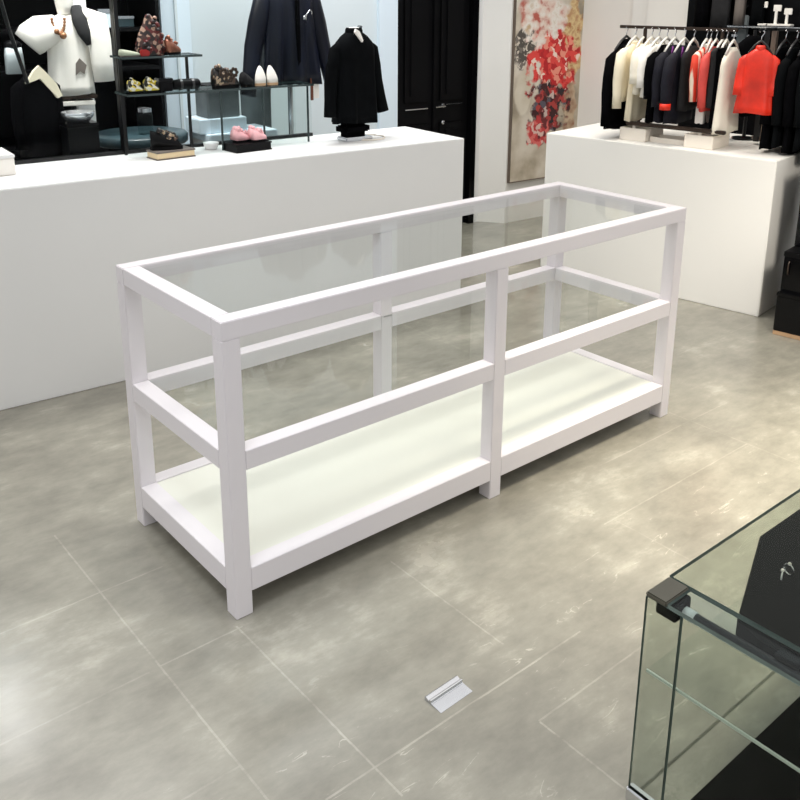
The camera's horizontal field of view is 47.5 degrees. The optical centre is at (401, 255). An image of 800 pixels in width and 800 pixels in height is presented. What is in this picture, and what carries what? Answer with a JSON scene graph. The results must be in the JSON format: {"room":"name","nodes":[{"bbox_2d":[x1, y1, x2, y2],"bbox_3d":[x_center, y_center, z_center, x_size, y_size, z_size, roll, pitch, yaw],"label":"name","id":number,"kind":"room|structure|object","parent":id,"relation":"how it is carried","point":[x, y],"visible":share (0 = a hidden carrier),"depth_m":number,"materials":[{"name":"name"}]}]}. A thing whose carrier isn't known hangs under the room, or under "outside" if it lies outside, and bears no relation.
{"room":"shop","nodes":[
{"label":"shop","id":0,"kind":"room"},
{"bbox_2d":[0,0,136,159],"bbox_3d":[-2.830,-1.044,4.782,3.100,2.750,0.120,-11,20,-34],"label":"wall","id":1,"kind":"structure","parent":0,"point":[18,12],"depth_m":5.23,"materials":[{"name":"paint"}]},
{"bbox_2d":[189,0,376,134],"bbox_3d":[-0.769,-1.359,5.901,1.706,2.750,0.120,-11,20,-34],"label":"wall","id":2,"kind":"structure","parent":0,"point":[218,27],"depth_m":5.88,"materials":[{"name":"paint"}]},
{"bbox_2d":[158,0,195,143],"bbox_3d":[-1.339,-1.222,5.422,0.180,2.750,0.030,-11,20,-34],"label":"trim","id":3,"kind":"structure","parent":2,"relation":"attached to","point":[166,10],"depth_m":5.42,"materials":[{"name":"paint"}]},
{"bbox_2d":[173,0,184,143],"bbox_3d":[-1.328,-1.217,5.403,0.016,2.750,0.016,-13,21,-38],"label":"trim","id":4,"kind":"structure","parent":2,"relation":"attached to","point":[174,1],"depth_m":5.42,"materials":[{"name":"paint"}]},
{"bbox_2d":[377,0,397,128],"bbox_3d":[-0.096,-1.464,6.275,0.153,2.750,0.030,-11,20,-34],"label":"trim","id":5,"kind":"structure","parent":2,"relation":"attached to","point":[387,10],"depth_m":6.29,"materials":[{"name":"paint"}]},
{"bbox_2d":[397,0,478,223],"bbox_3d":[0.254,-1.530,6.507,0.692,2.750,0.123,-11,20,-34],"label":"door","id":6,"kind":"structure","parent":2,"relation":"in","point":[438,39],"depth_m":6.57,"materials":[{"name":"wood"}]},
{"bbox_2d":[0,216,799,799],"bbox_3d":[0.431,0.400,4.938,10.500,0.080,9.400,-13,21,-38],"label":"floor","id":7,"kind":"structure","parent":0,"point":[127,672],"depth_m":2.65,"materials":[{"name":"tile"}]},
{"bbox_2d":[54,0,76,109],"bbox_3d":[-1.710,-0.557,4.810,0.260,1.810,0.260,-11,20,-34],"label":"stand","id":8,"kind":"object","parent":7,"relation":"on","point":[63,7],"visible":0.26,"depth_m":4.58,"materials":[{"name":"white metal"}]},
{"bbox_2d":[15,5,114,105],"bbox_3d":[-1.718,-1.021,4.645,0.460,0.502,0.193,-9,19,-29],"label":"shirt","id":9,"kind":"object","parent":8,"relation":"on","point":[67,40],"visible":0.98,"depth_m":4.62,"materials":[{"name":"fabric"}]},
{"bbox_2d":[3,40,24,73],"bbox_3d":[-1.958,-1.005,4.596,0.090,0.167,0.061,-11,20,-34],"label":"handbag","id":10,"kind":"object","parent":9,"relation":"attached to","point":[12,66],"visible":0.79,"depth_m":4.57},
{"bbox_2d":[60,110,93,122],"bbox_3d":[-1.592,-0.684,4.476,0.160,0.050,0.160,-11,20,-34],"label":"dish","id":11,"kind":"object","parent":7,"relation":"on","point":[71,116],"visible":1,"depth_m":4.43,"materials":[{"name":"metal"}]},
{"bbox_2d":[58,120,99,155],"bbox_3d":[-1.595,-0.134,4.636,0.160,1.095,0.150,-11,20,-34],"label":"plinth","id":12,"kind":"object","parent":7,"relation":"on","point":[76,138],"visible":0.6,"depth_m":4.45,"materials":[{"name":"black"}]},
{"bbox_2d":[0,0,166,153],"bbox_3d":[-2.119,-0.959,4.951,1.540,2.500,0.440,-11,20,-34],"label":"wall shelf","id":13,"kind":"object","parent":7,"relation":"on","point":[152,68],"visible":0.3,"depth_m":5.28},
{"bbox_2d":[118,16,133,26],"bbox_3d":[-1.586,-1.330,5.161,0.106,0.060,0.106,-13,21,-39],"label":"shelf box","id":14,"kind":"object","parent":13,"relation":"on","point":[124,21],"visible":0.52,"depth_m":5.13,"materials":[{"name":"metal"}]},
{"bbox_2d":[73,0,95,120],"bbox_3d":[-1.708,-0.999,4.861,0.110,2.630,0.080,-11,20,-34],"label":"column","id":15,"kind":"structure","parent":7,"relation":"on","point":[82,3],"depth_m":4.88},
{"bbox_2d":[99,126,187,151],"bbox_3d":[-1.424,-0.205,5.101,0.500,0.975,0.500,-11,20,-34],"label":"round table","id":16,"kind":"object","parent":7,"relation":"on","point":[138,136],"visible":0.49,"depth_m":4.88,"materials":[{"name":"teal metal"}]},
{"bbox_2d":[0,126,463,409],"bbox_3d":[-1.283,0.028,4.352,3.600,0.945,0.560,-11,20,-34],"label":"countertop","id":17,"kind":"structure","parent":7,"relation":"on","point":[66,226],"depth_m":4.22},
{"bbox_2d":[0,147,15,175],"bbox_3d":[-1.845,-0.400,3.962,0.261,0.090,0.226,-11,20,-34],"label":"box","id":18,"kind":"object","parent":17,"relation":"on","point":[7,164],"visible":1,"depth_m":3.93,"materials":[{"name":"white cardboard"}]},
{"bbox_2d":[0,0,312,164],"bbox_3d":[-1.501,-0.932,4.255,2.460,0.952,0.045,-11,20,-34],"label":"glass wall","id":19,"kind":"structure","parent":17,"relation":"on","point":[140,150],"depth_m":4.35,"materials":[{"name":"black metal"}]},
{"bbox_2d":[146,145,195,160],"bbox_3d":[-1.113,-0.496,4.395,0.203,0.040,0.113,-14,21,-39],"label":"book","id":20,"kind":"object","parent":17,"relation":"on","point":[159,155],"visible":0.97,"depth_m":4.35,"materials":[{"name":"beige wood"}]},
{"bbox_2d":[150,127,182,150],"bbox_3d":[-1.129,-0.564,4.363,0.155,0.108,0.063,-6,17,-20],"label":"shoe","id":21,"kind":"object","parent":20,"relation":"on","point":[160,139],"visible":1,"depth_m":4.34,"materials":[{"name":"leather"}]},
{"bbox_2d":[110,0,313,154],"bbox_3d":[-0.921,-0.923,4.540,1.000,0.780,0.190,-11,20,-34],"label":"shelf unit","id":22,"kind":"object","parent":17,"relation":"on","point":[186,55],"visible":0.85,"depth_m":4.45,"materials":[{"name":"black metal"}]},
{"bbox_2d":[118,49,140,56],"bbox_3d":[-1.262,-0.946,4.235,0.046,0.035,0.110,15,22,41],"label":"shoe","id":23,"kind":"object","parent":22,"relation":"on","point":[122,53],"visible":1,"depth_m":4.21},
{"bbox_2d":[126,78,143,92],"bbox_3d":[-1.258,-0.808,4.304,0.075,0.072,0.052,-15,22,-42],"label":"shoe","id":24,"kind":"object","parent":22,"relation":"on","point":[133,86],"visible":1,"depth_m":4.29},
{"bbox_2d":[135,14,165,55],"bbox_3d":[-1.187,-1.045,4.298,0.143,0.191,0.094,-11,20,-34],"label":"bag","id":25,"kind":"object","parent":22,"relation":"on","point":[149,42],"visible":1,"depth_m":4.27,"materials":[{"name":"fabric"}]},
{"bbox_2d":[143,77,159,92],"bbox_3d":[-1.192,-0.819,4.338,0.075,0.075,0.052,-15,22,-42],"label":"shoe","id":26,"kind":"object","parent":22,"relation":"on","point":[149,85],"visible":1,"depth_m":4.32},
{"bbox_2d":[154,77,172,91],"bbox_3d":[-1.146,-0.827,4.388,0.072,0.062,0.064,-11,20,-34],"label":"box","id":27,"kind":"object","parent":22,"relation":"on","point":[164,83],"visible":0.89,"depth_m":4.36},
{"bbox_2d":[164,35,180,54],"bbox_3d":[-1.101,-1.016,4.373,0.052,0.094,0.100,8,18,25],"label":"sandal","id":28,"kind":"object","parent":22,"relation":"on","point":[172,48],"visible":1,"depth_m":4.34,"materials":[{"name":"brown leather"}]},
{"bbox_2d":[173,78,200,89],"bbox_3d":[-1.053,-0.839,4.447,0.142,0.055,0.054,-11,20,-34],"label":"clutch bag","id":29,"kind":"object","parent":22,"relation":"on","point":[191,83],"visible":0.96,"depth_m":4.43,"materials":[{"name":"leather"}]},
{"bbox_2d":[210,64,239,88],"bbox_3d":[-0.878,-0.902,4.546,0.150,0.121,0.070,-14,21,-39],"label":"handbag","id":30,"kind":"object","parent":22,"relation":"on","point":[220,77],"visible":1,"depth_m":4.51,"materials":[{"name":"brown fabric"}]},
{"bbox_2d":[239,72,253,86],"bbox_3d":[-0.786,-0.901,4.628,0.052,0.074,0.090,6,17,19],"label":"shoe","id":31,"kind":"object","parent":22,"relation":"on","point":[245,80],"visible":1,"depth_m":4.59,"materials":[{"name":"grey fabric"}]},
{"bbox_2d":[255,66,265,85],"bbox_3d":[-0.723,-0.921,4.656,0.045,0.097,0.060,10,19,30],"label":"shoe","id":32,"kind":"object","parent":22,"relation":"on","point":[260,78],"visible":1,"depth_m":4.65,"materials":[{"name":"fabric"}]},
{"bbox_2d":[266,65,277,84],"bbox_3d":[-0.667,-0.932,4.695,0.059,0.097,0.046,-3,16,-10],"label":"shoe","id":33,"kind":"object","parent":22,"relation":"on","point":[272,79],"visible":1,"depth_m":4.68,"materials":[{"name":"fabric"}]},
{"bbox_2d":[223,140,271,153],"bbox_3d":[-0.781,-0.558,4.610,0.208,0.042,0.138,-13,21,-39],"label":"pedestal","id":34,"kind":"object","parent":17,"relation":"on","point":[229,146],"visible":0.84,"depth_m":4.56,"materials":[{"name":"black wood"}]},
{"bbox_2d":[230,126,248,142],"bbox_3d":[-0.808,-0.618,4.588,0.069,0.084,0.100,15,22,41],"label":"shoe","id":35,"kind":"object","parent":34,"relation":"on","point":[237,134],"visible":1,"depth_m":4.56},
{"bbox_2d":[247,125,266,141],"bbox_3d":[-0.729,-0.625,4.614,0.069,0.084,0.100,15,22,41],"label":"shoe","id":36,"kind":"object","parent":34,"relation":"on","point":[257,134],"visible":1,"depth_m":4.59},
{"bbox_2d":[336,27,372,141],"bbox_3d":[-0.257,-0.914,4.851,0.185,0.595,0.124,-11,20,-34],"label":"stand","id":37,"kind":"object","parent":17,"relation":"on","point":[350,132],"visible":0.78,"depth_m":4.88,"materials":[{"name":"metal"}]},
{"bbox_2d":[324,25,388,123],"bbox_3d":[-0.248,-0.963,4.838,0.450,0.508,0.189,-15,22,-42],"label":"coat","id":38,"kind":"object","parent":37,"relation":"on","point":[354,93],"visible":1,"depth_m":4.77,"materials":[{"name":"black fabric"}]},
{"bbox_2d":[188,124,277,142],"bbox_3d":[-0.952,-0.247,5.260,0.420,0.970,0.280,-11,20,-34],"label":"side table","id":39,"kind":"object","parent":7,"relation":"on","point":[197,138],"visible":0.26,"depth_m":5.01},
{"bbox_2d":[185,82,246,134],"bbox_3d":[-1.030,-0.822,5.033,0.280,0.260,0.200,-11,20,-34],"label":"storage box","id":40,"kind":"object","parent":39,"relation":"on","point":[207,119],"visible":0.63,"depth_m":4.97,"materials":[{"name":"grey plastic"}]},
{"bbox_2d":[287,84,293,133],"bbox_3d":[-0.656,-0.627,5.445,0.280,1.600,0.280,-11,20,-34],"label":"stand","id":41,"kind":"object","parent":7,"relation":"on","point":[289,89],"visible":0.02,"depth_m":5.37,"materials":[{"name":"metal"}]},
{"bbox_2d":[240,0,330,96],"bbox_3d":[-0.655,-1.258,5.265,0.701,0.637,0.249,-13,21,-39],"label":"jacket","id":42,"kind":"object","parent":41,"relation":"hanging from","point":[291,37],"visible":0.89,"depth_m":5.17,"materials":[{"name":"fabric"}]},
{"bbox_2d":[240,86,271,127],"bbox_3d":[-0.865,-0.782,5.447,0.234,0.466,0.115,-14,21,-40],"label":"trousers","id":43,"kind":"object","parent":42,"relation":"hanging from","point":[251,107],"visible":0.28,"depth_m":5.37,"materials":[{"name":"fabric"}]},
{"bbox_2d":[310,78,318,99],"bbox_3d":[-0.512,-0.985,5.370,0.056,0.130,0.008,-11,20,-34],"label":"tag","id":44,"kind":"object","parent":42,"relation":"hanging from","point":[314,90],"visible":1,"depth_m":5.37,"materials":[{"name":"white paper"}]},
{"bbox_2d":[116,182,686,619],"bbox_3d":[0.121,0.351,3.343,2.078,0.900,0.665,-13,21,-38],"label":"display table","id":45,"kind":"object","parent":7,"relation":"on","point":[255,512],"visible":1,"depth_m":3.07,"materials":[{"name":"white wood"}]},
{"bbox_2d":[158,351,649,555],"bbox_3d":[0.119,0.653,3.431,1.970,0.016,0.557,-13,21,-38],"label":"shelf","id":46,"kind":"object","parent":45,"relation":"attached to","point":[292,497],"depth_m":3.20,"materials":[{"name":"wood"}]},
{"bbox_2d":[425,676,472,712],"bbox_3d":[0.121,1.113,2.311,0.112,0.013,0.060,-14,21,-40],"label":"floor plate","id":47,"kind":"object","parent":7,"relation":"on","point":[445,696],"visible":1,"depth_m":2.31,"materials":[{"name":"metal"}]},
{"bbox_2d":[540,123,799,316],"bbox_3d":[1.708,-0.297,5.650,1.432,0.872,0.800,14,21,40],"label":"display counter","id":48,"kind":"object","parent":7,"relation":"on","point":[741,200],"depth_m":5.18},
{"bbox_2d":[649,134,683,145],"bbox_3d":[1.600,-0.683,5.362,0.230,0.030,0.130,14,21,40],"label":"tray","id":49,"kind":"object","parent":48,"relation":"on","point":[660,138],"visible":0.7,"depth_m":5.36,"materials":[{"name":"white"}]},
{"bbox_2d":[619,25,738,149],"bbox_3d":[1.582,-0.991,5.289,0.760,0.661,0.242,14,21,40],"label":"clothes rack","id":50,"kind":"object","parent":48,"relation":"on","point":[700,138],"visible":0.87,"depth_m":5.21,"materials":[{"name":"brown metal"}]},
{"bbox_2d":[614,27,630,49],"bbox_3d":[1.348,-1.304,5.447,0.016,0.136,0.259,14,21,40],"label":"clothes hanger","id":51,"kind":"object","parent":50,"relation":"hanging from","point":[626,35],"visible":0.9,"depth_m":5.41,"materials":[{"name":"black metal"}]},
{"bbox_2d":[600,39,641,128],"bbox_3d":[1.347,-1.045,5.523,0.072,0.528,0.469,14,21,40],"label":"blazer","id":52,"kind":"object","parent":51,"relation":"hanging from","point":[611,118],"visible":0.48,"depth_m":5.40,"materials":[{"name":"fabric"}]},
{"bbox_2d":[625,27,642,47],"bbox_3d":[1.393,-1.293,5.409,0.016,0.136,0.252,14,21,40],"label":"clothes hanger","id":53,"kind":"object","parent":50,"relation":"hanging from","point":[635,36],"visible":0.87,"depth_m":5.38,"materials":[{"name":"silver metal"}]},
{"bbox_2d":[612,40,640,108],"bbox_3d":[1.391,-1.094,5.467,0.068,0.387,0.435,14,21,40],"label":"jacket","id":54,"kind":"object","parent":53,"relation":"hanging from","point":[622,61],"visible":0.52,"depth_m":5.34,"materials":[{"name":"fabric"}]},
{"bbox_2d":[634,28,649,49],"bbox_3d":[1.433,-1.283,5.374,0.016,0.136,0.210,14,21,40],"label":"clothes hanger","id":55,"kind":"object","parent":50,"relation":"hanging from","point":[643,37],"visible":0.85,"depth_m":5.34,"materials":[{"name":"white plastic"}]},
{"bbox_2d":[624,43,647,121],"bbox_3d":[1.430,-1.039,5.444,0.070,0.450,0.304,14,21,40],"label":"dress","id":56,"kind":"object","parent":55,"relation":"hanging from","point":[635,107],"visible":0.34,"depth_m":5.40,"materials":[{"name":"fabric"}]},
{"bbox_2d":[643,28,658,46],"bbox_3d":[1.471,-1.273,5.341,0.016,0.136,0.245,14,21,40],"label":"clothes hanger","id":57,"kind":"object","parent":50,"relation":"hanging from","point":[651,37],"visible":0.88,"depth_m":5.32,"materials":[{"name":"white plastic"}]},
{"bbox_2d":[629,44,650,94],"bbox_3d":[1.471,-1.109,5.388,0.070,0.283,0.431,14,21,40],"label":"blouse","id":58,"kind":"object","parent":57,"relation":"hanging from","point":[635,55],"visible":0.28,"depth_m":5.24,"materials":[{"name":"fabric"}]},
{"bbox_2d":[655,29,673,51],"bbox_3d":[1.541,-1.255,5.281,0.016,0.136,0.252,14,21,40],"label":"clothes hanger","id":59,"kind":"object","parent":50,"relation":"hanging from","point":[666,37],"visible":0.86,"depth_m":5.25,"materials":[{"name":"white plastic"}]},
{"bbox_2d":[643,44,670,122],"bbox_3d":[1.541,-1.016,5.349,0.070,0.440,0.437,14,21,40],"label":"coat","id":60,"kind":"object","parent":59,"relation":"hanging from","point":[648,73],"visible":0.35,"depth_m":5.20,"materials":[{"name":"fabric"}]},
{"bbox_2d":[636,44,663,97],"bbox_3d":[1.504,-1.091,5.362,0.072,0.304,0.431,14,21,40],"label":"blouse","id":61,"kind":"object","parent":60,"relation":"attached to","point":[646,52],"visible":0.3,"depth_m":5.21,"materials":[{"name":"fabric"}]},
{"bbox_2d":[664,29,681,51],"bbox_3d":[1.578,-1.246,5.249,0.016,0.136,0.245,14,21,40],"label":"clothes hanger","id":62,"kind":"object","parent":50,"relation":"hanging from","point":[675,37],"visible":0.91,"depth_m":5.22,"materials":[{"name":"white plastic"}]},
{"bbox_2d":[651,45,676,122],"bbox_3d":[1.577,-1.009,5.317,0.071,0.435,0.433,14,21,40],"label":"blazer","id":63,"kind":"object","parent":62,"relation":"hanging from","point":[659,61],"visible":0.39,"depth_m":5.17,"materials":[{"name":"fabric"}]},
{"bbox_2d":[674,29,691,51],"bbox_3d":[1.623,-1.234,5.210,0.016,0.136,0.245,14,21,40],"label":"clothes hanger","id":64,"kind":"object","parent":50,"relation":"hanging from","point":[684,38],"visible":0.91,"depth_m":5.18,"materials":[{"name":"white plastic"}]},
{"bbox_2d":[659,45,692,123],"bbox_3d":[1.622,-0.995,5.277,0.075,0.440,0.466,14,21,40],"label":"coat","id":65,"kind":"object","parent":64,"relation":"hanging from","point":[670,73],"visible":0.52,"depth_m":5.16,"materials":[{"name":"fabric"}]},
{"bbox_2d":[685,29,699,51],"bbox_3d":[1.664,-1.224,5.175,0.016,0.136,0.196,14,21,40],"label":"clothes hanger","id":66,"kind":"object","parent":50,"relation":"hanging from","point":[693,38],"visible":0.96,"depth_m":5.16,"materials":[{"name":"white plastic"}]},
{"bbox_2d":[676,45,699,111],"bbox_3d":[1.662,-1.022,5.234,0.064,0.364,0.252,14,21,40],"label":"jacket","id":67,"kind":"object","parent":66,"relation":"hanging from","point":[683,104],"visible":0.57,"depth_m":5.16,"materials":[{"name":"grey fabric"}]},
{"bbox_2d":[705,30,713,52],"bbox_3d":[1.738,-1.206,5.110,0.016,0.135,0.111,14,21,40],"label":"clothes hanger","id":68,"kind":"object","parent":50,"relation":"hanging from","point":[710,39],"visible":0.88,"depth_m":5.10,"materials":[{"name":"white plastic"}]},
{"bbox_2d":[695,46,709,124],"bbox_3d":[1.737,-0.969,5.180,0.052,0.435,0.136,14,21,40],"label":"dress","id":69,"kind":"object","parent":68,"relation":"hanging from","point":[700,117],"visible":0.28,"depth_m":5.19,"materials":[{"name":"fabric"}]},
{"bbox_2d":[708,30,718,52],"bbox_3d":[1.762,-1.199,5.090,0.016,0.136,0.196,14,21,40],"label":"clothes hanger","id":70,"kind":"object","parent":50,"relation":"hanging from","point":[716,38],"visible":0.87,"depth_m":5.07,"materials":[{"name":"white plastic"}]},
{"bbox_2d":[697,46,716,111],"bbox_3d":[1.760,-1.001,5.148,0.062,0.354,0.317,14,21,40],"label":"jacket","id":71,"kind":"object","parent":70,"relation":"hanging from","point":[705,60],"visible":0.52,"depth_m":5.04,"materials":[{"name":"fabric"}]},
{"bbox_2d":[689,44,709,101],"bbox_3d":[1.718,-1.044,5.176,0.063,0.315,0.297,14,21,40],"label":"striped shirt","id":72,"kind":"object","parent":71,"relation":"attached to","point":[696,58],"visible":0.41,"depth_m":5.08,"materials":[{"name":"fabric"}]},
{"bbox_2d":[716,30,726,47],"bbox_3d":[1.789,-1.192,5.067,0.016,0.136,0.189,14,21,40],"label":"clothes hanger","id":73,"kind":"object","parent":50,"relation":"hanging from","point":[721,40],"visible":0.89,"depth_m":5.04,"materials":[{"name":"white plastic"}]},
{"bbox_2d":[705,47,720,108],"bbox_3d":[1.788,-1.004,5.121,0.068,0.334,0.242,14,21,40],"label":"jacket","id":74,"kind":"object","parent":73,"relation":"hanging from","point":[710,83],"visible":0.38,"depth_m":5.04,"materials":[{"name":"grey fabric"}]},
{"bbox_2d":[708,47,727,127],"bbox_3d":[1.806,-0.946,5.121,0.053,0.445,0.220,14,21,40],"label":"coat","id":75,"kind":"object","parent":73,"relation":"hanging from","point":[721,52],"visible":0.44,"depth_m":5.03,"materials":[{"name":"fabric"}]},
{"bbox_2d":[721,30,729,47],"bbox_3d":[1.807,-1.188,5.052,0.016,0.136,0.168,14,21,40],"label":"clothes hanger","id":76,"kind":"object","parent":50,"relation":"hanging from","point":[726,39],"visible":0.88,"depth_m":5.04,"materials":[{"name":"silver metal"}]},
{"bbox_2d":[711,47,740,135],"bbox_3d":[1.836,-0.924,5.100,0.074,0.476,0.290,14,21,40],"label":"coat","id":77,"kind":"object","parent":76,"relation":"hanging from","point":[724,119],"visible":0.83,"depth_m":5.04,"materials":[{"name":"beige fabric"}]},
{"bbox_2d":[731,30,756,140],"bbox_3d":[2.071,-1.014,5.413,0.140,0.640,0.140,14,21,40],"label":"stand","id":78,"kind":"object","parent":48,"relation":"on","point":[743,137],"visible":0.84,"depth_m":5.47,"materials":[{"name":"black metal"}]},
{"bbox_2d":[734,36,763,116],"bbox_3d":[2.070,-1.066,5.397,0.353,0.466,0.126,-4,17,-13],"label":"coat","id":79,"kind":"object","parent":78,"relation":"hanging from","point":[746,44],"visible":0.13,"depth_m":5.31,"materials":[{"name":"fabric"}]},
{"bbox_2d":[751,27,799,153],"bbox_3d":[2.207,-0.911,5.015,0.549,0.666,0.422,5,17,15],"label":"clothes rack","id":80,"kind":"object","parent":48,"relation":"on","point":[771,34],"visible":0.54,"depth_m":5.10,"materials":[{"name":"black metal"}]},
{"bbox_2d":[747,31,772,54],"bbox_3d":[1.919,-1.135,4.850,0.133,0.135,0.016,7,18,22],"label":"clothes hanger","id":81,"kind":"object","parent":80,"relation":"hanging from","point":[761,40],"visible":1,"depth_m":4.84,"materials":[{"name":"silver metal"}]},
{"bbox_2d":[732,45,779,115],"bbox_3d":[1.918,-0.947,4.905,0.235,0.365,0.102,7,18,23],"label":"blouse","id":82,"kind":"object","parent":81,"relation":"hanging from","point":[753,87],"visible":0.99,"depth_m":4.88,"materials":[{"name":"fabric"}]},
{"bbox_2d":[774,30,790,55],"bbox_3d":[2.094,-1.165,4.957,0.016,0.137,0.262,14,21,40],"label":"clothes hanger","id":83,"kind":"object","parent":80,"relation":"hanging from","point":[785,39],"visible":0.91,"depth_m":4.93,"materials":[{"name":"silver metal"}]},
{"bbox_2d":[759,47,788,149],"bbox_3d":[2.092,-0.875,5.042,0.068,0.546,0.433,14,21,40],"label":"garment","id":84,"kind":"object","parent":83,"relation":"hanging from","point":[767,128],"visible":0.3,"depth_m":4.96,"materials":[{"name":"fabric"}]},
{"bbox_2d":[786,30,799,55],"bbox_3d":[2.138,-1.153,4.919,0.016,0.137,0.262,14,21,40],"label":"clothes hanger","id":85,"kind":"object","parent":80,"relation":"hanging from","point":[796,40],"visible":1,"depth_m":4.88,"materials":[{"name":"silver metal"}]},
{"bbox_2d":[771,47,799,147],"bbox_3d":[2.137,-0.873,5.000,0.068,0.526,0.433,14,21,40],"label":"garment","id":86,"kind":"object","parent":85,"relation":"hanging from","point":[781,74],"visible":0.54,"depth_m":4.86,"materials":[{"name":"fabric"}]},
{"bbox_3d":[2.183,-1.142,4.881,0.016,0.137,0.262,14,21,40],"label":"clothes hanger","id":87,"kind":"object","parent":80,"relation":"hanging from","visible":0},
{"bbox_2d":[781,56,799,153],"bbox_3d":[2.182,-0.847,4.966,0.068,0.557,0.433,14,21,40],"label":"garment","id":88,"kind":"object","parent":87,"relation":"hanging from","point":[794,68],"visible":0.84,"depth_m":4.82,"materials":[{"name":"fabric"}]},
{"label":"clothes hanger","id":89,"kind":"object","parent":80,"relation":"hanging from","visible":0},
{"bbox_2d":[792,71,799,151],"bbox_3d":[2.226,-0.846,4.925,0.068,0.536,0.433,14,21,40],"label":"garment","id":90,"kind":"object","parent":89,"relation":"hanging from","point":[796,145],"visible":1,"depth_m":4.80,"materials":[{"name":"fabric"}]},
{"bbox_2d":[625,489,799,799],"bbox_3d":[1.321,0.932,2.007,1.354,0.540,0.954,-13,21,-38],"label":"glass case","id":91,"kind":"object","parent":7,"relation":"on","point":[768,621],"visible":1,"depth_m":1.97,"materials":[{"name":"clear glass"}]},
{"bbox_2d":[735,509,799,656],"bbox_3d":[1.357,0.732,1.982,1.240,0.045,0.919,-13,21,-38],"label":"display tray","id":92,"kind":"object","parent":91,"relation":"on","point":[775,607],"depth_m":1.94,"materials":[{"name":"leather"}]},
{"bbox_2d":[773,290,799,339],"bbox_3d":[2.374,0.299,4.757,0.626,0.232,0.586,14,21,40],"label":"storage box","id":93,"kind":"object","parent":7,"relation":"on","point":[787,311],"visible":0.84,"depth_m":4.71,"materials":[{"name":"black"}]},
{"bbox_2d":[780,246,799,293],"bbox_3d":[2.335,0.083,4.702,0.556,0.213,0.499,14,21,40],"label":"storage box","id":94,"kind":"object","parent":93,"relation":"on","point":[790,282],"visible":1,"depth_m":4.68,"materials":[{"name":"black cardboard"}]},
{"bbox_2d":[794,206,799,246],"bbox_3d":[2.423,-0.259,4.703,0.556,0.445,0.499,14,21,40],"label":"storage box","id":95,"kind":"object","parent":94,"relation":"on","point":[797,238],"visible":1,"depth_m":4.75,"materials":[{"name":"metal"}]},
{"bbox_3d":[-1.784,-0.043,4.650,0.200,0.910,0.200,-11,20,-34],"label":"stand","id":96,"kind":"object","parent":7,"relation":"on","visible":0},
{"bbox_2d":[10,66,64,159],"bbox_3d":[-1.780,-0.698,4.460,0.146,0.465,0.271,15,22,41],"label":"jacket","id":97,"kind":"object","parent":96,"relation":"on","point":[36,106],"visible":0.9,"depth_m":4.40,"materials":[{"name":"fabric"}]},
{"bbox_2d":[477,0,544,222],"bbox_3d":[0.992,-1.748,7.271,1.357,2.750,0.807,-11,20,-34],"label":"wall pillar","id":98,"kind":"structure","parent":0,"point":[497,14],"depth_m":6.84,"materials":[{"name":"paint"}]},
{"bbox_2d":[473,0,482,221],"bbox_3d":[0.576,-1.588,6.712,0.075,2.750,0.030,-11,20,-34],"label":"trim","id":99,"kind":"structure","parent":98,"relation":"attached to","point":[480,1],"depth_m":6.82,"materials":[{"name":"paint"}]},
{"bbox_2d":[507,0,583,182],"bbox_3d":[1.109,-1.529,6.885,0.710,1.910,0.029,-11,20,-34],"label":"poster","id":100,"kind":"object","parent":98,"relation":"attached to","point":[546,34],"visible":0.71,"depth_m":6.91,"materials":[{"name":"paper"}]},
{"bbox_2d":[577,0,632,126],"bbox_3d":[1.581,-1.656,6.962,1.420,2.750,0.120,14,21,40],"label":"wall","id":101,"kind":"structure","parent":0,"point":[602,32],"depth_m":6.97,"materials":[{"name":"paint"}]},
{"bbox_2d":[631,0,647,121],"bbox_3d":[1.881,-1.548,6.593,0.460,2.750,0.050,14,21,40],"label":"trim","id":102,"kind":"structure","parent":101,"relation":"attached to","point":[640,7],"depth_m":6.64,"materials":[{"name":"paint"}]},
{"bbox_2d":[678,0,799,135],"bbox_3d":[3.072,-1.253,5.598,2.700,2.750,0.240,14,21,40],"label":"wall","id":103,"kind":"structure","parent":0,"point":[700,36],"depth_m":6.11,"materials":[{"name":"paint"}]},
{"bbox_2d":[640,0,688,125],"bbox_3d":[1.903,-1.525,6.516,0.320,2.750,0.040,14,21,40],"label":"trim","id":104,"kind":"structure","parent":103,"relation":"attached to","point":[660,12],"depth_m":6.46,"materials":[{"name":"paint"}]},
{"bbox_2d":[731,5,749,42],"bbox_3d":[2.270,-1.452,6.067,0.120,0.423,0.063,14,21,40],"label":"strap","id":105,"kind":"object","parent":103,"relation":"hanging from","point":[741,34],"visible":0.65,"depth_m":6.02,"materials":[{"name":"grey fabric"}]},
{"bbox_2d":[727,25,799,28],"bbox_3d":[2.487,-1.455,5.803,0.770,0.018,0.166,14,21,40],"label":"wall shelf","id":106,"kind":"object","parent":103,"relation":"attached to","point":[728,26],"visible":0.78,"depth_m":5.87,"materials":[{"name":"silver metal"}]},
{"bbox_3d":[2.242,-2.353,5.830,0.650,0.016,0.088,14,21,40],"label":"wall rail","id":107,"kind":"object","parent":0,"visible":0},
{"bbox_2d":[709,0,731,27],"bbox_3d":[2.138,-1.940,5.996,0.153,0.860,0.071,14,21,40],"label":"trousers","id":108,"kind":"object","parent":107,"relation":"hanging from","point":[720,9],"visible":0.88,"depth_m":6.06,"materials":[{"name":"grey fabric"}]},
{"bbox_2d":[733,0,746,28],"bbox_3d":[2.233,-1.915,5.910,0.083,0.860,0.072,14,21,40],"label":"trousers","id":109,"kind":"object","parent":107,"relation":"hanging from","point":[740,5],"visible":0.86,"depth_m":5.98,"materials":[{"name":"fabric"}]},
{"bbox_2d":[750,0,765,29],"bbox_3d":[2.324,-1.893,5.835,0.094,0.860,0.070,14,21,40],"label":"trousers","id":110,"kind":"object","parent":107,"relation":"hanging from","point":[758,10],"visible":0.87,"depth_m":5.90,"materials":[{"name":"fabric"}]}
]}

